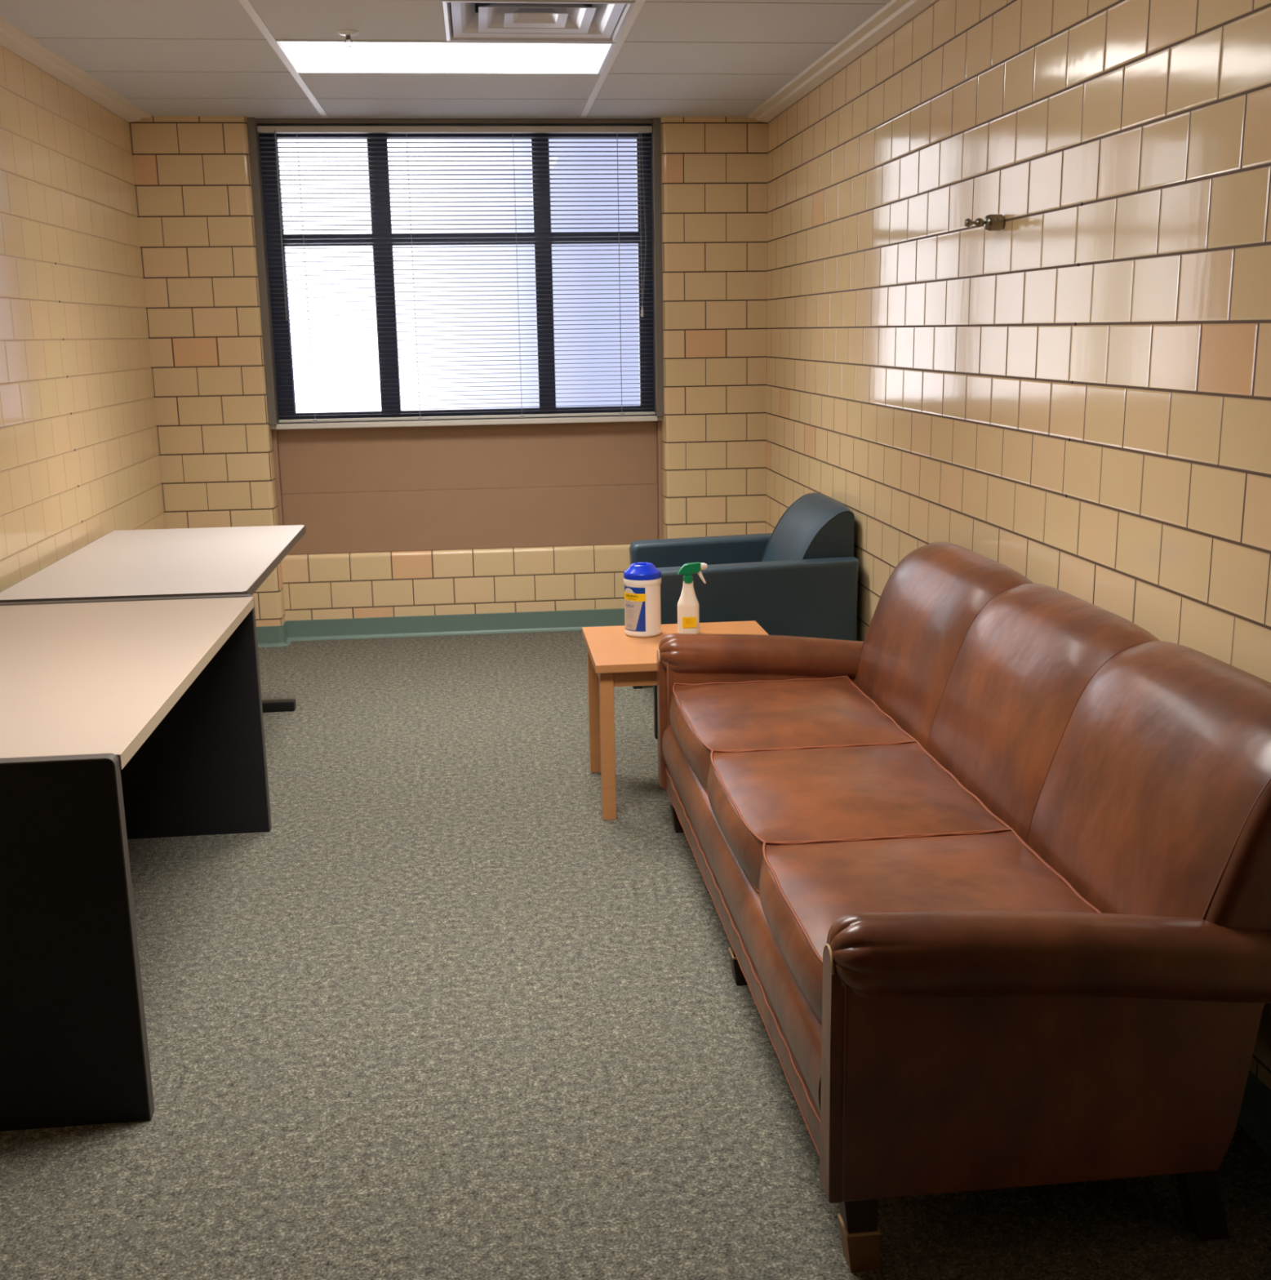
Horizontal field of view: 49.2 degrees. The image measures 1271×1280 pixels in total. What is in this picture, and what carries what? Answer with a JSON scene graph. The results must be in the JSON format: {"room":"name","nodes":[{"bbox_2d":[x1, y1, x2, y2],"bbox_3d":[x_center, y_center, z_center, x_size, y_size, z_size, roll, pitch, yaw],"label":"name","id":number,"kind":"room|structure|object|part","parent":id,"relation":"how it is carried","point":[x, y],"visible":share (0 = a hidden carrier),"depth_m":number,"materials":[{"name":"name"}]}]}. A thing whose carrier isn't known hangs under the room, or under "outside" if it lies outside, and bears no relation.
{"room":"office lounge","nodes":[
{"label":"office lounge","id":0,"kind":"room"},
{"bbox_2d":[0,44,165,591],"bbox_3d":[-1.738,-0.142,1.944,0.002,2.466,9.421,-2,13,-6],"label":"wall","id":1,"kind":"structure","parent":0,"point":[80,464],"depth_m":5.17,"materials":[{"name":"tile"}]},
{"bbox_2d":[0,14,151,122],"bbox_3d":[-1.704,-1.329,1.670,0.104,0.031,9.391,-2,13,-6],"label":"trim","id":2,"kind":"structure","parent":1,"relation":"attached to","point":[13,38],"depth_m":5.07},
{"bbox_2d":[128,116,285,626],"bbox_3d":[-2.021,-1.190,6.658,0.515,2.466,0.240,-2,13,-6],"label":"wall","id":3,"kind":"structure","parent":0,"point":[193,180],"depth_m":6.47,"materials":[{"name":"tile"}]},
{"bbox_2d":[246,117,279,425],"bbox_3d":[-1.752,-1.718,6.535,0.037,1.391,0.112,-2,13,-6],"label":"trim","id":4,"kind":"structure","parent":3,"relation":"attached to","point":[253,135],"depth_m":6.49,"materials":[{"name":"grey paint"}]},
{"bbox_2d":[256,608,624,647],"bbox_3d":[-0.798,-0.068,6.973,2.925,0.101,0.144,-2,13,-6],"label":"baseboard","id":5,"kind":"structure","parent":3,"relation":"attached to","point":[290,631],"depth_m":7.01,"materials":[{"name":"green plastic"}]},
{"bbox_2d":[255,118,653,422],"bbox_3d":[-0.828,-1.752,6.681,1.905,1.416,0.140,-2,13,-6],"label":"window","id":6,"kind":"structure","parent":3,"relation":"in","point":[649,395],"depth_m":6.67,"materials":[{"name":"black metal"}]},
{"bbox_2d":[257,125,655,422],"bbox_3d":[-0.822,-1.740,6.632,1.831,1.353,0.048,-2,13,-6],"label":"mini blind","id":7,"kind":"object","parent":6,"relation":"attached to","point":[274,130],"visible":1,"depth_m":6.60,"materials":[{"name":"white metal"}]},
{"bbox_3d":[-1.558,-1.701,6.562,0.024,1.329,0.028,-2,13,-6],"label":"ladder cord","id":8,"kind":"part","parent":7,"relation":"part of","materials":[{"name":"white fabric"}]},
{"bbox_3d":[-1.059,-1.721,6.615,0.024,1.329,0.028,-2,13,-6],"label":"ladder cord","id":9,"kind":"part","parent":7,"relation":"part of","materials":[{"name":"grey plastic"}]},
{"bbox_3d":[-0.833,-2.388,6.493,1.831,0.029,0.036,-2,13,-6],"label":"head rail","id":10,"kind":"part","parent":7,"relation":"part of","materials":[{"name":"white metal"}]},
{"bbox_3d":[-0.811,-1.090,6.783,1.828,0.013,0.024,-2,13,-6],"label":"rail","id":11,"kind":"part","parent":7,"relation":"part of","materials":[{"name":"white"}]},
{"bbox_3d":[-0.567,-1.740,6.667,0.024,1.329,0.028,-2,13,-6],"label":"ladder cord","id":12,"kind":"part","parent":7,"relation":"part of","materials":[{"name":"white fabric"}]},
{"bbox_3d":[-0.077,-1.759,6.719,0.024,1.329,0.028,-2,13,-6],"label":"ladder cord","id":13,"kind":"part","parent":7,"relation":"part of","materials":[{"name":"white fabric"}]},
{"bbox_3d":[0.036,-2.012,6.654,0.028,0.810,0.003,-2,13,-6],"label":"pull cord","id":14,"kind":"part","parent":7,"relation":"part of","materials":[{"name":"grey plastic"}]},
{"bbox_2d":[270,414,662,429],"bbox_3d":[-0.815,-1.072,6.808,1.905,0.032,0.088,-2,13,-6],"label":"window sill","id":15,"kind":"structure","parent":3,"relation":"attached to","point":[648,417],"depth_m":6.77,"materials":[{"name":"white paint"}]},
{"bbox_2d":[0,0,891,119],"bbox_3d":[-0.323,-1.539,1.947,3.125,0.223,9.711,-2,13,-6],"label":"ceiling","id":16,"kind":"structure","parent":0,"point":[166,58],"depth_m":4.99,"materials":[{"name":"white"}]},
{"bbox_2d":[337,29,359,48],"bbox_3d":[-0.948,-1.982,4.580,0.072,0.048,0.072,-2,13,-6],"label":"sprinkler","id":17,"kind":"object","parent":16,"relation":"attached to","point":[348,33],"visible":1,"depth_m":4.56,"materials":[{"name":"silver metal"}]},
{"bbox_2d":[275,40,615,74],"bbox_3d":[-0.674,-2.109,5.028,1.152,0.005,0.590,-2,13,-6],"label":"recessed light","id":18,"kind":"object","parent":16,"relation":"in","point":[304,55],"visible":1,"depth_m":5.00,"materials":[{"name":"white plastic"}]},
{"bbox_2d":[442,0,635,42],"bbox_3d":[-0.324,-2.051,4.460,0.580,0.129,0.588,-2,13,-6],"label":"ceiling vent","id":19,"kind":"object","parent":16,"relation":"in","point":[500,20],"visible":0.96,"depth_m":4.55,"materials":[{"name":"white metal"}]},
{"bbox_2d":[281,543,631,620],"bbox_3d":[-0.810,-0.257,7.066,1.905,0.430,0.120,-2,13,-6],"label":"wall ledge","id":20,"kind":"object","parent":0,"point":[346,585],"visible":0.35,"depth_m":6.99,"materials":[{"name":"tile"}]},
{"bbox_2d":[271,420,662,555],"bbox_3d":[-0.817,-0.768,6.944,1.905,0.620,0.115,-2,13,-6],"label":"wall panel","id":21,"kind":"object","parent":20,"relation":"on","point":[415,488],"visible":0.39,"depth_m":6.91,"materials":[{"name":"brown paint"}]},
{"bbox_3d":[-1.753,-0.730,6.840,0.020,0.620,0.105,-2,13,-6],"label":"trim","id":22,"kind":"part","parent":21,"relation":"part of","materials":[{"name":"brown paint"}]},
{"bbox_3d":[-0.821,-0.918,6.921,1.861,0.318,0.095,-2,13,-6],"label":"panel","id":23,"kind":"part","parent":21,"relation":"part of","materials":[{"name":"brown paint"}]},
{"bbox_3d":[-0.816,-0.615,6.988,1.861,0.301,0.095,-2,13,-6],"label":"panel","id":24,"kind":"part","parent":21,"relation":"part of","materials":[{"name":"brown paint"}]},
{"bbox_3d":[0.119,-0.804,7.038,0.020,0.620,0.105,-2,13,-6],"label":"trim","id":25,"kind":"part","parent":21,"relation":"part of","materials":[{"name":"brown paint"}]},
{"bbox_2d":[0,630,1270,1279],"bbox_3d":[-0.281,1.008,2.490,3.125,0.060,9.661,-2,13,-6],"label":"floor","id":26,"kind":"structure","parent":0,"point":[449,1016],"depth_m":2.89,"materials":[{"name":"carpet"}]},
{"bbox_2d":[0,594,271,1131],"bbox_3d":[-1.419,0.415,3.388,0.762,0.740,1.647,-2,13,-6],"label":"desk","id":27,"kind":"object","parent":26,"relation":"on","point":[122,720],"visible":1,"depth_m":2.69,"materials":[{"name":"beige laminate"}]},
{"bbox_3d":[-1.332,0.590,2.604,0.756,0.737,0.030,-2,13,-6],"label":"panel","id":28,"kind":"part","parent":27,"relation":"part of","materials":[{"name":"black laminate"}]},
{"bbox_3d":[-1.512,0.243,4.171,0.756,0.737,0.030,-2,13,-6],"label":"panel","id":29,"kind":"part","parent":27,"relation":"part of","materials":[{"name":"black laminate"}]},
{"bbox_2d":[0,524,306,712],"bbox_3d":[-1.628,0.069,4.954,0.758,0.740,1.500,-2,13,-6],"label":"desk","id":30,"kind":"object","parent":26,"relation":"on","point":[237,560],"visible":0.46,"depth_m":4.70,"materials":[{"name":"grey laminate"}]},
{"bbox_2d":[582,620,768,820],"bbox_3d":[0.151,0.250,4.561,0.603,0.503,0.562,-2,13,-6],"label":"side table","id":31,"kind":"object","parent":26,"relation":"on","point":[615,658],"visible":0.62,"depth_m":4.35,"materials":[{"name":"brown wood"}]},
{"bbox_3d":[-0.140,0.222,4.769,0.042,0.477,0.042,-2,13,-6],"label":"leg","id":32,"kind":"part","parent":31,"relation":"part of","materials":[{"name":"brown wood"}]},
{"bbox_3d":[-0.086,0.325,4.301,0.042,0.477,0.042,-2,13,-6],"label":"leg","id":33,"kind":"part","parent":31,"relation":"part of","materials":[{"name":"brown wood"}]},
{"bbox_2d":[623,562,662,637],"bbox_3d":[0.024,-0.138,4.602,0.125,0.240,0.125,-2,13,-6],"label":"wipes canister","id":34,"kind":"object","parent":31,"relation":"on","point":[642,580],"visible":1,"depth_m":4.56,"materials":[{"name":"white plastic"}]},
{"bbox_3d":[0.022,-0.229,4.582,0.125,0.047,0.125,-2,13,-6],"label":"lid","id":35,"kind":"part","parent":34,"relation":"part of","materials":[{"name":"blue plastic"}]},
{"bbox_2d":[677,562,706,633],"bbox_3d":[0.189,-0.139,4.602,0.098,0.237,0.059,-2,13,-6],"label":"spray bottle","id":36,"kind":"object","parent":31,"relation":"on","point":[688,611],"visible":0.97,"depth_m":4.58,"materials":[{"name":"beige plastic"}]},
{"bbox_2d":[629,493,857,738],"bbox_3d":[0.408,-0.138,5.515,0.783,0.837,0.800,-2,13,-6],"label":"armchair","id":37,"kind":"object","parent":26,"relation":"on","point":[800,578],"visible":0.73,"depth_m":5.15,"materials":[{"name":"teal leather"}]},
{"bbox_3d":[0.005,0.102,5.908,0.036,0.210,0.040,-2,13,-6],"label":"leg","id":38,"kind":"part","parent":37,"relation":"part of","materials":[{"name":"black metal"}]},
{"bbox_3d":[0.089,0.263,5.181,0.036,0.210,0.040,-2,13,-6],"label":"leg","id":39,"kind":"part","parent":37,"relation":"part of","materials":[{"name":"black metal"}]},
{"bbox_3d":[0.363,-0.224,5.846,0.772,0.442,0.110,-2,13,-6],"label":"arm","id":40,"kind":"part","parent":37,"relation":"part of","materials":[{"name":"black leather"}]},
{"bbox_3d":[0.440,-0.076,5.177,0.772,0.442,0.110,-2,13,-6],"label":"arm","id":41,"kind":"part","parent":37,"relation":"part of","materials":[{"name":"leather"}]},
{"bbox_3d":[0.638,-0.254,5.516,0.316,0.617,0.576,-2,13,-6],"label":"backrest","id":42,"kind":"part","parent":37,"relation":"part of","materials":[{"name":"black leather"}]},
{"bbox_2d":[656,542,1270,1272],"bbox_3d":[0.624,0.350,3.205,0.889,0.884,2.182,-2,13,-6],"label":"leather sofa","id":43,"kind":"object","parent":26,"relation":"on","point":[986,873],"visible":1,"depth_m":2.44,"materials":[{"name":"brown leather"}]},
{"bbox_3d":[0.081,0.234,4.178,0.024,0.423,0.066,-2,13,-6],"label":"panel","id":44,"kind":"part","parent":43,"relation":"part of","materials":[{"name":"brown leather"}]},
{"bbox_3d":[0.247,0.729,3.237,0.060,0.140,0.054,-2,13,-6],"label":"leg","id":45,"kind":"part","parent":43,"relation":"part of","materials":[{"name":"brown wood"}]},
{"bbox_3d":[0.236,0.527,3.200,0.097,0.153,1.950,-2,13,-6],"label":"rail","id":46,"kind":"part","parent":43,"relation":"part of","materials":[{"name":"brown leather"}]},
{"bbox_3d":[0.435,0.198,4.208,0.733,0.470,0.128,-2,13,-6],"label":"arm","id":47,"kind":"part","parent":43,"relation":"part of","materials":[{"name":"brown leather"}]},
{"bbox_2d":[669,677,912,790],"bbox_3d":[0.404,0.237,3.810,0.580,0.145,0.686,-2,13,-6],"label":"seat cushion","id":48,"kind":"object","parent":43,"relation":"on","point":[717,716],"depth_m":3.70,"materials":[{"name":"brown leather"}]},
{"bbox_3d":[0.310,0.677,2.181,0.024,0.423,0.066,-2,13,-6],"label":"panel","id":49,"kind":"part","parent":43,"relation":"part of","materials":[{"name":"brown leather"}]},
{"bbox_2d":[706,742,1007,890],"bbox_3d":[0.477,0.378,3.171,0.580,0.145,0.648,-2,13,-6],"label":"seat cushion","id":50,"kind":"object","parent":43,"relation":"on","point":[801,794],"depth_m":3.06,"materials":[{"name":"brown leather"}]},
{"bbox_3d":[0.360,0.948,2.253,0.060,0.140,0.054,-2,13,-6],"label":"leg","id":51,"kind":"part","parent":43,"relation":"part of","materials":[{"name":"brown wood"}]},
{"bbox_2d":[759,831,1096,1024],"bbox_3d":[0.548,0.516,2.554,0.580,0.142,0.640,-2,13,-6],"label":"seat cushion","id":52,"kind":"object","parent":43,"relation":"on","point":[806,884],"depth_m":2.59,"materials":[{"name":"brown leather"}]},
{"bbox_2d":[853,542,1033,750],"bbox_3d":[0.835,0.024,3.828,0.314,0.524,0.721,-2,13,-6],"label":"cushion","id":53,"kind":"object","parent":43,"relation":"on","point":[926,611],"depth_m":3.70,"materials":[{"name":"brown leather"}]},
{"bbox_2d":[926,583,1160,842],"bbox_3d":[0.911,0.172,3.160,0.314,0.524,0.653,-2,13,-6],"label":"cushion","id":54,"kind":"object","parent":43,"relation":"on","point":[1019,671],"depth_m":3.05,"materials":[{"name":"brown leather"}]},
{"bbox_3d":[0.664,0.639,2.215,0.733,0.470,0.128,-2,13,-6],"label":"arm","id":55,"kind":"part","parent":43,"relation":"part of","materials":[{"name":"brown leather"}]},
{"bbox_2d":[1026,640,1270,929],"bbox_3d":[0.986,0.315,2.513,0.314,0.524,0.676,-2,13,-6],"label":"cushion","id":56,"kind":"object","parent":43,"relation":"on","point":[1152,797],"depth_m":2.42,"materials":[{"name":"brown leather"}]},
{"bbox_3d":[0.938,0.925,2.314,0.090,0.140,0.054,-2,13,-6],"label":"leg","id":57,"kind":"part","parent":43,"relation":"part of","materials":[{"name":"brown wood"}]},
{"bbox_2d":[660,116,767,538],"bbox_3d":[0.379,-1.284,6.913,0.505,2.466,0.240,-2,13,-6],"label":"wall","id":58,"kind":"structure","parent":0,"point":[714,169],"depth_m":6.73,"materials":[{"name":"tile"}]},
{"bbox_2d":[650,117,663,416],"bbox_3d":[0.106,-1.790,6.732,0.037,1.391,0.112,-2,13,-6],"label":"trim","id":59,"kind":"structure","parent":58,"relation":"attached to","point":[655,140],"depth_m":6.69,"materials":[{"name":"grey paint"}]},
{"bbox_2d":[765,0,1270,1089],"bbox_3d":[1.166,-0.255,2.252,0.002,2.466,9.421,-2,13,-6],"label":"wall","id":60,"kind":"structure","parent":0,"point":[1073,397],"depth_m":3.41,"materials":[{"name":"tile"}]},
{"bbox_2d":[747,0,938,122],"bbox_3d":[1.099,-1.439,1.967,0.104,0.031,9.391,-2,13,-6],"label":"trim","id":61,"kind":"structure","parent":60,"relation":"attached to","point":[895,14],"depth_m":4.96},
{"bbox_2d":[964,214,1004,231],"bbox_3d":[0.927,-1.111,3.694,0.106,0.043,0.043,-2,13,-6],"label":"coat hook","id":62,"kind":"object","parent":60,"relation":"attached to","point":[992,222],"visible":1,"depth_m":3.68,"materials":[{"name":"silver metal"}]},
{"bbox_2d":[1237,1069,1270,1157],"bbox_3d":[1.173,0.898,2.509,0.024,0.101,9.421,-2,13,-6],"label":"baseboard","id":63,"kind":"structure","parent":60,"relation":"attached to","point":[1255,1114],"depth_m":2.60,"materials":[{"name":"green plastic"}]}
]}

